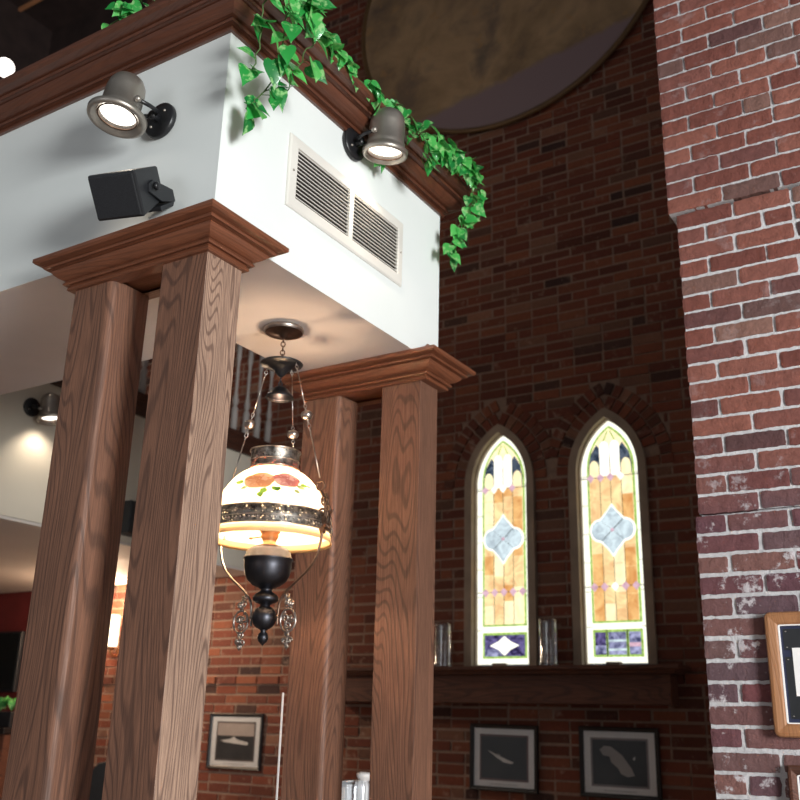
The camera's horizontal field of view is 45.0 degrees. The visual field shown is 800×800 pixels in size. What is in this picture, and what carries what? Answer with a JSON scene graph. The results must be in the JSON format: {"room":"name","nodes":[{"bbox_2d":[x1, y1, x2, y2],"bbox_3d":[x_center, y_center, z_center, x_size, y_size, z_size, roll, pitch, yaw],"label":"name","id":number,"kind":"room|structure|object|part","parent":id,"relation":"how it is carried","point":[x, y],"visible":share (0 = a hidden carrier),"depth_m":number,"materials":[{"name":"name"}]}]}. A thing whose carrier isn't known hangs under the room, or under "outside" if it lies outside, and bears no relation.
{"room":"restaurant","nodes":[
{"label":"restaurant","id":0,"kind":"room"},
{"bbox_2d":[0,0,51,79],"bbox_3d":[-6.002,-0.838,8.140,0.200,9.500,6.200,-10,-22,31],"label":"wall","id":1,"kind":"structure","parent":0,"point":[24,41],"depth_m":11.47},
{"bbox_2d":[18,0,41,11],"bbox_3d":[0.134,-5.470,8.726,11.000,0.039,0.035,-10,-22,31],"label":"trim","id":2,"kind":"structure","parent":1,"relation":"attached to","point":[33,2],"depth_m":11.42,"materials":[{"name":"brown wood"}]},
{"bbox_2d":[9,0,113,31],"bbox_3d":[-1.450,-6.379,6.542,11.200,0.200,7.300,-10,-22,31],"label":"ceiling","id":3,"kind":"structure","parent":0,"point":[53,14],"depth_m":11.53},
{"bbox_2d":[0,58,14,76],"bbox_3d":[-2.777,-4.015,6.944,0.504,4.086,0.490,-10,-22,31],"label":"globe chandelier","id":4,"kind":"object","parent":3,"relation":"hanging from","point":[7,68],"visible":0.9,"depth_m":6.38,"materials":[{"name":"white glass"}]},
{"bbox_2d":[0,515,244,593],"bbox_3d":[-4.250,0.880,6.458,3.928,0.018,5.540,-10,-22,31],"label":"ceiling","id":5,"kind":"structure","parent":0,"point":[19,539],"depth_m":7.19,"materials":[{"name":"paint"}]},
{"bbox_2d":[0,383,250,568],"bbox_3d":[-3.681,0.738,7.449,3.930,0.910,3.485,-10,-22,31],"label":"wall","id":6,"kind":"structure","parent":0,"point":[26,444],"depth_m":6.01,"materials":[{"name":"beige paint"}]},
{"bbox_2d":[23,393,59,424],"bbox_3d":[-2.201,0.050,6.044,0.214,0.193,0.210,-10,-22,31],"label":"wall spotlight","id":7,"kind":"object","parent":6,"relation":"attached to","point":[47,409],"visible":0.76,"depth_m":6.02,"materials":[{"name":"grey metal"}]},
{"bbox_3d":[-2.306,0.045,6.059,0.022,0.120,0.120,-10,-22,31],"label":"mounting plate","id":8,"kind":"part","parent":7,"relation":"part of","materials":[{"name":"black metal"}]},
{"bbox_3d":[-2.174,0.052,6.047,0.173,0.193,0.174,-10,-22,31],"label":"lamp shade","id":9,"kind":"part","parent":7,"relation":"part of","materials":[{"name":"grey metal"}]},
{"bbox_2d":[121,500,135,536],"bbox_3d":[-1.818,0.803,6.542,0.134,0.220,0.150,-10,-22,31],"label":"wall speaker","id":10,"kind":"object","parent":6,"relation":"attached to","point":[129,506],"visible":0.47,"depth_m":6.46,"materials":[{"name":"black plastic"}]},
{"bbox_2d":[129,501,135,531],"bbox_3d":[-1.763,0.793,6.509,0.004,0.200,0.130,-10,-22,31],"label":"grille","id":11,"kind":"object","parent":10,"relation":"attached to","point":[132,504],"depth_m":6.47,"materials":[{"name":"black metal"}]},
{"bbox_2d":[49,380,274,456],"bbox_3d":[-2.001,-0.033,6.623,0.170,0.145,3.460,-10,-22,31],"label":"trim","id":12,"kind":"structure","parent":6,"relation":"on","point":[235,438],"depth_m":7.58,"materials":[{"name":"brown wood"}]},
{"bbox_2d":[138,344,273,442],"bbox_3d":[-1.958,-0.486,6.818,0.070,0.840,3.360,-10,-22,31],"label":"balcony balustrade","id":13,"kind":"object","parent":12,"relation":"on","point":[143,372],"visible":0.12,"depth_m":7.87,"materials":[{"name":"grey-white painted wood"},{"name":"dark wood"}]},
{"bbox_2d":[0,33,439,394],"bbox_3d":[-1.569,-0.431,4.217,3.265,0.750,1.292,-10,-22,31],"label":"soffit","id":14,"kind":"structure","parent":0,"point":[347,310],"depth_m":3.25,"materials":[{"name":"white paint"}]},
{"bbox_2d":[88,166,174,220],"bbox_3d":[-0.772,-0.598,2.805,0.186,0.190,0.211,-5,-20,20],"label":"wall speaker","id":15,"kind":"object","parent":14,"relation":"attached to","point":[130,193],"visible":1,"depth_m":2.74,"materials":[{"name":"black plastic"}]},
{"bbox_2d":[88,172,141,219],"bbox_3d":[-0.807,-0.576,2.735,0.154,0.103,0.076,-5,-20,20],"label":"grille","id":16,"kind":"object","parent":15,"relation":"attached to","point":[116,195],"depth_m":2.73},
{"bbox_3d":[-0.695,-0.613,2.764,0.012,0.024,0.024,-5,-20,20],"label":"knob","id":17,"kind":"part","parent":15,"relation":"part of","materials":[{"name":"black ceramic"}]},
{"bbox_2d":[87,71,176,138],"bbox_3d":[-0.831,-0.904,2.946,0.190,0.178,0.230,-10,-22,31],"label":"wall spotlight","id":18,"kind":"object","parent":14,"relation":"attached to","point":[117,112],"visible":1,"depth_m":2.92,"materials":[{"name":"grey metal"}]},
{"bbox_3d":[-0.849,-0.911,2.928,0.180,0.178,0.179,-10,-22,31],"label":"lamp shade","id":19,"kind":"part","parent":18,"relation":"part of","materials":[{"name":"grey metal"}]},
{"bbox_3d":[-0.746,-0.869,3.008,0.120,0.120,0.022,-10,-22,31],"label":"mounting plate","id":20,"kind":"part","parent":18,"relation":"part of","materials":[{"name":"black metal"}]},
{"bbox_2d":[0,0,476,217],"bbox_3d":[-1.504,-0.756,4.290,3.399,0.101,1.560,-10,-22,31],"label":"trim","id":21,"kind":"structure","parent":14,"relation":"attached to","point":[162,31],"depth_m":3.23,"materials":[{"name":"brown wood"}]},
{"bbox_2d":[101,0,154,28],"bbox_3d":[-0.880,-1.236,3.107,0.231,0.120,0.111,-4,-19,16],"label":"sprig","id":22,"kind":"object","parent":21,"relation":"on","point":[121,9],"visible":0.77,"depth_m":3.09,"materials":[{"name":"green plant"}]},
{"bbox_2d":[218,321,333,650],"bbox_3d":[-0.430,0.276,3.293,0.421,1.123,0.420,10,-21,-24],"label":"hanging lamp","id":23,"kind":"object","parent":14,"relation":"hanging from","point":[271,506],"visible":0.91,"depth_m":3.15,"materials":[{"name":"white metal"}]},
{"bbox_3d":[-0.550,0.531,3.275,0.184,0.467,0.012,-9,-21,29],"label":"harp arm","id":24,"kind":"part","parent":23,"relation":"part of","materials":[{"name":"silver metal"}]},
{"bbox_3d":[-0.534,0.096,3.420,0.135,0.433,0.041,-9,-21,29],"label":"suspension chain","id":25,"kind":"part","parent":23,"relation":"part of","materials":[{"name":"silver metal"}]},
{"bbox_3d":[-0.447,0.441,3.237,0.126,0.104,0.102,2,-19,-2],"label":"burner","id":26,"kind":"part","parent":23,"relation":"part of","materials":[{"name":"orange metal"}]},
{"bbox_3d":[-0.432,0.347,3.269,0.400,0.220,0.400,-9,-21,29],"label":"lamp shade","id":27,"kind":"part","parent":23,"relation":"part of","materials":[{"name":"white glass"}]},
{"bbox_3d":[-0.420,-0.117,3.426,0.152,0.080,0.152,-9,-21,29],"label":"crown dish","id":28,"kind":"part","parent":23,"relation":"part of","materials":[{"name":"brown metal"}]},
{"bbox_3d":[-0.418,-0.184,3.449,0.015,0.089,0.015,-9,-21,29],"label":"hanging chain","id":29,"kind":"part","parent":23,"relation":"part of","materials":[{"name":"brown metal"}]},
{"bbox_3d":[-0.372,0.031,3.414,0.040,0.294,0.040,-9,-21,29],"label":"pull chain","id":30,"kind":"part","parent":23,"relation":"part of","materials":[{"name":"silver metal"}]},
{"bbox_3d":[-0.324,0.495,3.151,0.184,0.467,0.012,-9,-21,29],"label":"harp arm","id":31,"kind":"part","parent":23,"relation":"part of","materials":[{"name":"brown metal"}]},
{"bbox_3d":[-0.316,0.061,3.300,0.134,0.433,0.041,-9,-21,29],"label":"suspension chain","id":32,"kind":"part","parent":23,"relation":"part of","materials":[{"name":"silver metal"}]},
{"bbox_2d":[285,132,402,286],"bbox_3d":[-0.173,-0.649,3.383,0.015,0.266,0.695,-10,-22,31],"label":"air vent","id":33,"kind":"object","parent":14,"relation":"in","point":[316,191],"visible":1,"depth_m":3.34,"materials":[{"name":"white metal"}]},
{"bbox_2d":[237,0,487,271],"bbox_3d":[-0.091,-0.887,3.330,0.229,0.582,1.465,-10,-22,31],"label":"ivy garland","id":34,"kind":"object","parent":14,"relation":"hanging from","point":[309,11],"visible":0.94,"depth_m":3.07,"materials":[{"name":"green plant"}]},
{"bbox_2d":[342,107,407,164],"bbox_3d":[-0.071,-0.949,3.464,0.196,0.189,0.194,-10,-22,31],"label":"wall spotlight","id":35,"kind":"object","parent":14,"relation":"attached to","point":[385,145],"visible":1,"depth_m":3.42,"materials":[{"name":"grey metal"}]},
{"bbox_3d":[-0.166,-0.917,3.468,0.022,0.120,0.120,-10,-22,31],"label":"mounting plate","id":36,"kind":"part","parent":35,"relation":"part of","materials":[{"name":"black metal"}]},
{"bbox_3d":[-0.051,-0.949,3.464,0.163,0.189,0.163,-10,-22,31],"label":"lamp shade","id":37,"kind":"part","parent":35,"relation":"part of","materials":[{"name":"grey metal"}]},
{"bbox_2d":[0,0,716,799],"bbox_3d":[-0.038,-0.880,7.879,10.200,9.717,0.138,-10,-22,31],"label":"wall","id":38,"kind":"structure","parent":0,"point":[563,301],"depth_m":6.99,"materials":[{"name":"red brick"}]},
{"bbox_2d":[0,631,25,691],"bbox_3d":[-3.950,2.471,9.111,1.130,0.540,0.053,-10,-22,31],"label":"television","id":39,"kind":"object","parent":38,"relation":"attached to","point":[11,643],"visible":0.85,"depth_m":8.86,"materials":[{"name":"black plastic"}]},
{"bbox_2d":[107,614,120,656],"bbox_3d":[-2.421,2.009,8.228,0.144,0.347,0.182,-10,-22,31],"label":"wall sconce","id":40,"kind":"object","parent":38,"relation":"attached to","point":[115,619],"visible":0.72,"depth_m":8.17,"materials":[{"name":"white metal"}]},
{"bbox_3d":[-2.429,2.133,8.178,0.141,0.080,0.141,6,-19,-12],"label":"scroll arm","id":41,"kind":"part","parent":40,"relation":"part of","materials":[{"name":"orange metal"}]},
{"bbox_2d":[206,713,264,770],"bbox_3d":[-1.258,2.599,7.358,0.530,0.405,0.025,-10,-22,31],"label":"framed picture","id":42,"kind":"object","parent":38,"relation":"attached to","point":[235,740],"visible":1,"depth_m":7.36,"materials":[{"name":"black wood"}]},
{"bbox_2d":[216,723,254,759],"bbox_3d":[-1.256,2.600,7.361,0.365,0.260,0.003,-10,-22,31],"label":"print","id":43,"kind":"object","parent":42,"relation":"attached to","point":[234,741],"depth_m":7.36},
{"bbox_2d":[464,424,538,665],"bbox_3d":[0.720,0.990,6.730,0.536,1.686,0.150,-10,-22,31],"label":"window","id":44,"kind":"structure","parent":38,"relation":"in","point":[501,607],"depth_m":6.70,"materials":[{"name":"multicoloured glass"}]},
{"bbox_3d":[0.722,1.013,6.727,0.420,1.599,0.020,-10,-22,31],"label":"stained glass","id":45,"kind":"part","parent":44,"relation":"part of","materials":[{"name":"multicoloured glass"}]},
{"bbox_2d":[469,723,538,793],"bbox_3d":[0.663,2.294,6.198,0.480,0.405,0.025,-9,-22,31],"label":"framed picture","id":46,"kind":"object","parent":38,"relation":"attached to","point":[503,757],"visible":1,"depth_m":6.20,"materials":[{"name":"black wood"}]},
{"bbox_2d":[481,736,526,780],"bbox_3d":[0.666,2.295,6.201,0.325,0.259,0.001,-10,-22,31],"label":"print","id":47,"kind":"object","parent":46,"relation":"attached to","point":[503,758],"depth_m":6.20},
{"bbox_2d":[361,0,648,133],"bbox_3d":[0.862,-3.530,8.132,2.854,2.854,0.052,-10,-22,31],"label":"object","id":48,"kind":"object","parent":38,"relation":"attached to","point":[459,66],"visible":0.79,"depth_m":7.96,"materials":[{"name":"paint"}]},
{"bbox_2d":[345,664,690,705],"bbox_3d":[0.563,1.860,6.305,2.610,0.226,0.252,-10,-22,31],"label":"mantel shelf","id":49,"kind":"object","parent":38,"relation":"attached to","point":[619,684],"visible":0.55,"depth_m":6.02,"materials":[{"name":"brown wood"}]},
{"bbox_2d":[434,623,452,665],"bbox_3d":[0.293,1.668,6.570,0.128,0.292,0.128,-10,-22,31],"label":"glass vase","id":50,"kind":"object","parent":49,"relation":"on","point":[434,623],"visible":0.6,"depth_m":6.58,"materials":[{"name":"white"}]},
{"bbox_2d":[538,619,558,664],"bbox_3d":[0.951,1.553,6.177,0.128,0.292,0.128,-10,-22,31],"label":"glass vase","id":51,"kind":"object","parent":49,"relation":"on","point":[538,619],"visible":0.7,"depth_m":6.17,"materials":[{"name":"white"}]},
{"bbox_2d":[568,408,657,664],"bbox_3d":[1.393,0.871,6.328,0.536,1.686,0.150,-10,-22,31],"label":"window","id":52,"kind":"structure","parent":38,"relation":"in","point":[614,620],"depth_m":6.29,"materials":[{"name":"multicoloured glass"}]},
{"bbox_2d":[578,726,662,799],"bbox_3d":[1.317,2.179,5.807,0.500,0.405,0.025,-10,-22,31],"label":"framed picture","id":53,"kind":"object","parent":38,"relation":"attached to","point":[615,762],"visible":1,"depth_m":5.80,"materials":[{"name":"black wood"}]},
{"bbox_2d":[592,739,647,786],"bbox_3d":[1.319,2.180,5.810,0.339,0.258,0.001,-10,-22,31],"label":"print","id":54,"kind":"object","parent":53,"relation":"attached to","point":[615,762],"depth_m":5.81},
{"bbox_2d":[653,0,799,799],"bbox_3d":[2.042,-2.046,3.936,1.829,9.500,0.912,-10,-22,31],"label":"wall pier","id":55,"kind":"object","parent":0,"point":[729,70],"visible":1,"depth_m":3.32,"materials":[{"name":"red brick"}]},
{"bbox_2d":[764,611,799,737],"bbox_3d":[1.233,0.812,2.870,0.262,0.364,0.026,-10,-22,31],"label":"framed picture","id":56,"kind":"object","parent":55,"relation":"attached to","point":[782,629],"visible":1,"depth_m":2.92,"materials":[{"name":"brown wood"}]},
{"bbox_3d":[1.239,0.718,2.906,0.162,0.063,0.003,-10,-22,31],"label":"engraved plate","id":57,"kind":"part","parent":56,"relation":"part of","materials":[{"name":"black ceramic"}]},
{"bbox_3d":[1.235,0.852,2.861,0.162,0.179,0.003,-10,-22,31],"label":"engraved plate","id":58,"kind":"part","parent":56,"relation":"part of","materials":[{"name":"black metal"}]},
{"bbox_2d":[787,765,799,799],"bbox_3d":[1.234,1.180,2.738,0.237,0.263,0.026,-10,-22,31],"label":"framed picture","id":59,"kind":"object","parent":55,"relation":"attached to","point":[793,771],"visible":1,"depth_m":2.81,"materials":[{"name":"brown wood"}]},
{"bbox_3d":[-1.155,2.079,1.398,14.000,0.100,10.200,-10,-22,31],"label":"floor","id":60,"kind":"structure","parent":0,"visible":0},
{"bbox_2d":[0,727,11,799],"bbox_3d":[-3.679,3.542,8.275,1.180,1.410,0.514,-10,-22,31],"label":"sideboard","id":61,"kind":"object","parent":60,"relation":"on","point":[5,733],"visible":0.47,"depth_m":8.00,"materials":[{"name":"brown wood"}]},
{"bbox_2d":[0,711,13,727],"bbox_3d":[-3.464,2.784,8.424,0.540,0.130,0.260,-10,-22,31],"label":"cable box","id":62,"kind":"object","parent":61,"relation":"on","point":[6,717],"visible":0.41,"depth_m":8.21,"materials":[{"name":"black plastic"}]},
{"bbox_2d":[0,696,15,710],"bbox_3d":[-3.433,2.655,8.452,0.410,0.129,0.159,-10,-22,31],"label":"greenery","id":63,"kind":"object","parent":62,"relation":"on","point":[11,702],"visible":0.77,"depth_m":8.43,"materials":[{"name":"green plant"}]},
{"bbox_2d":[89,761,105,799],"bbox_3d":[-2.123,3.117,6.610,0.440,1.224,0.445,-3,-19,12],"label":"dining chair","id":64,"kind":"object","parent":60,"relation":"on","point":[97,782],"visible":0.23,"depth_m":6.95,"materials":[{"name":"black plastic"}]},
{"bbox_2d":[1,198,288,799],"bbox_3d":[-0.770,0.901,2.482,0.743,2.845,0.333,-10,-22,31],"label":"wooden column","id":65,"kind":"object","parent":60,"relation":"on","point":[194,258],"visible":1,"depth_m":2.62,"materials":[{"name":"brown wood"}]},
{"bbox_2d":[276,344,475,799],"bbox_3d":[-0.138,1.223,3.445,0.743,2.885,0.333,-10,-22,31],"label":"wooden column","id":66,"kind":"object","parent":60,"relation":"on","point":[407,383],"depth_m":3.57,"materials":[{"name":"brown wood"}]},
{"bbox_3d":[-0.454,1.849,3.330,0.006,1.610,0.004,-10,-22,31],"label":"edge strip","id":67,"kind":"part","parent":66,"relation":"part of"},
{"bbox_3d":[-0.128,2.274,3.826,0.820,1.140,0.420,-10,-22,31],"label":"countertop","id":68,"kind":"structure","parent":60,"relation":"on","visible":0},
{"bbox_2d":[341,780,355,799],"bbox_3d":[-0.231,1.672,4.059,0.078,0.144,0.092,-10,-22,31],"label":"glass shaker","id":69,"kind":"object","parent":68,"relation":"on","point":[348,785],"visible":0.52,"depth_m":4.03,"materials":[{"name":"glass"}]},
{"bbox_3d":[-0.230,1.613,4.079,0.078,0.020,0.092,-10,-22,31],"label":"lid","id":70,"kind":"part","parent":69,"relation":"part of","materials":[{"name":"metal"}]},
{"bbox_2d":[354,772,369,799],"bbox_3d":[-0.155,1.646,4.030,0.079,0.178,0.068,-10,-22,31],"label":"glass shaker","id":71,"kind":"object","parent":68,"relation":"on","point":[361,787],"visible":0.89,"depth_m":4.02,"materials":[{"name":"glass"}]},
{"bbox_3d":[-0.149,1.577,4.050,0.068,0.035,0.068,-10,-22,31],"label":"lid","id":72,"kind":"part","parent":71,"relation":"part of","materials":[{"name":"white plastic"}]}
]}

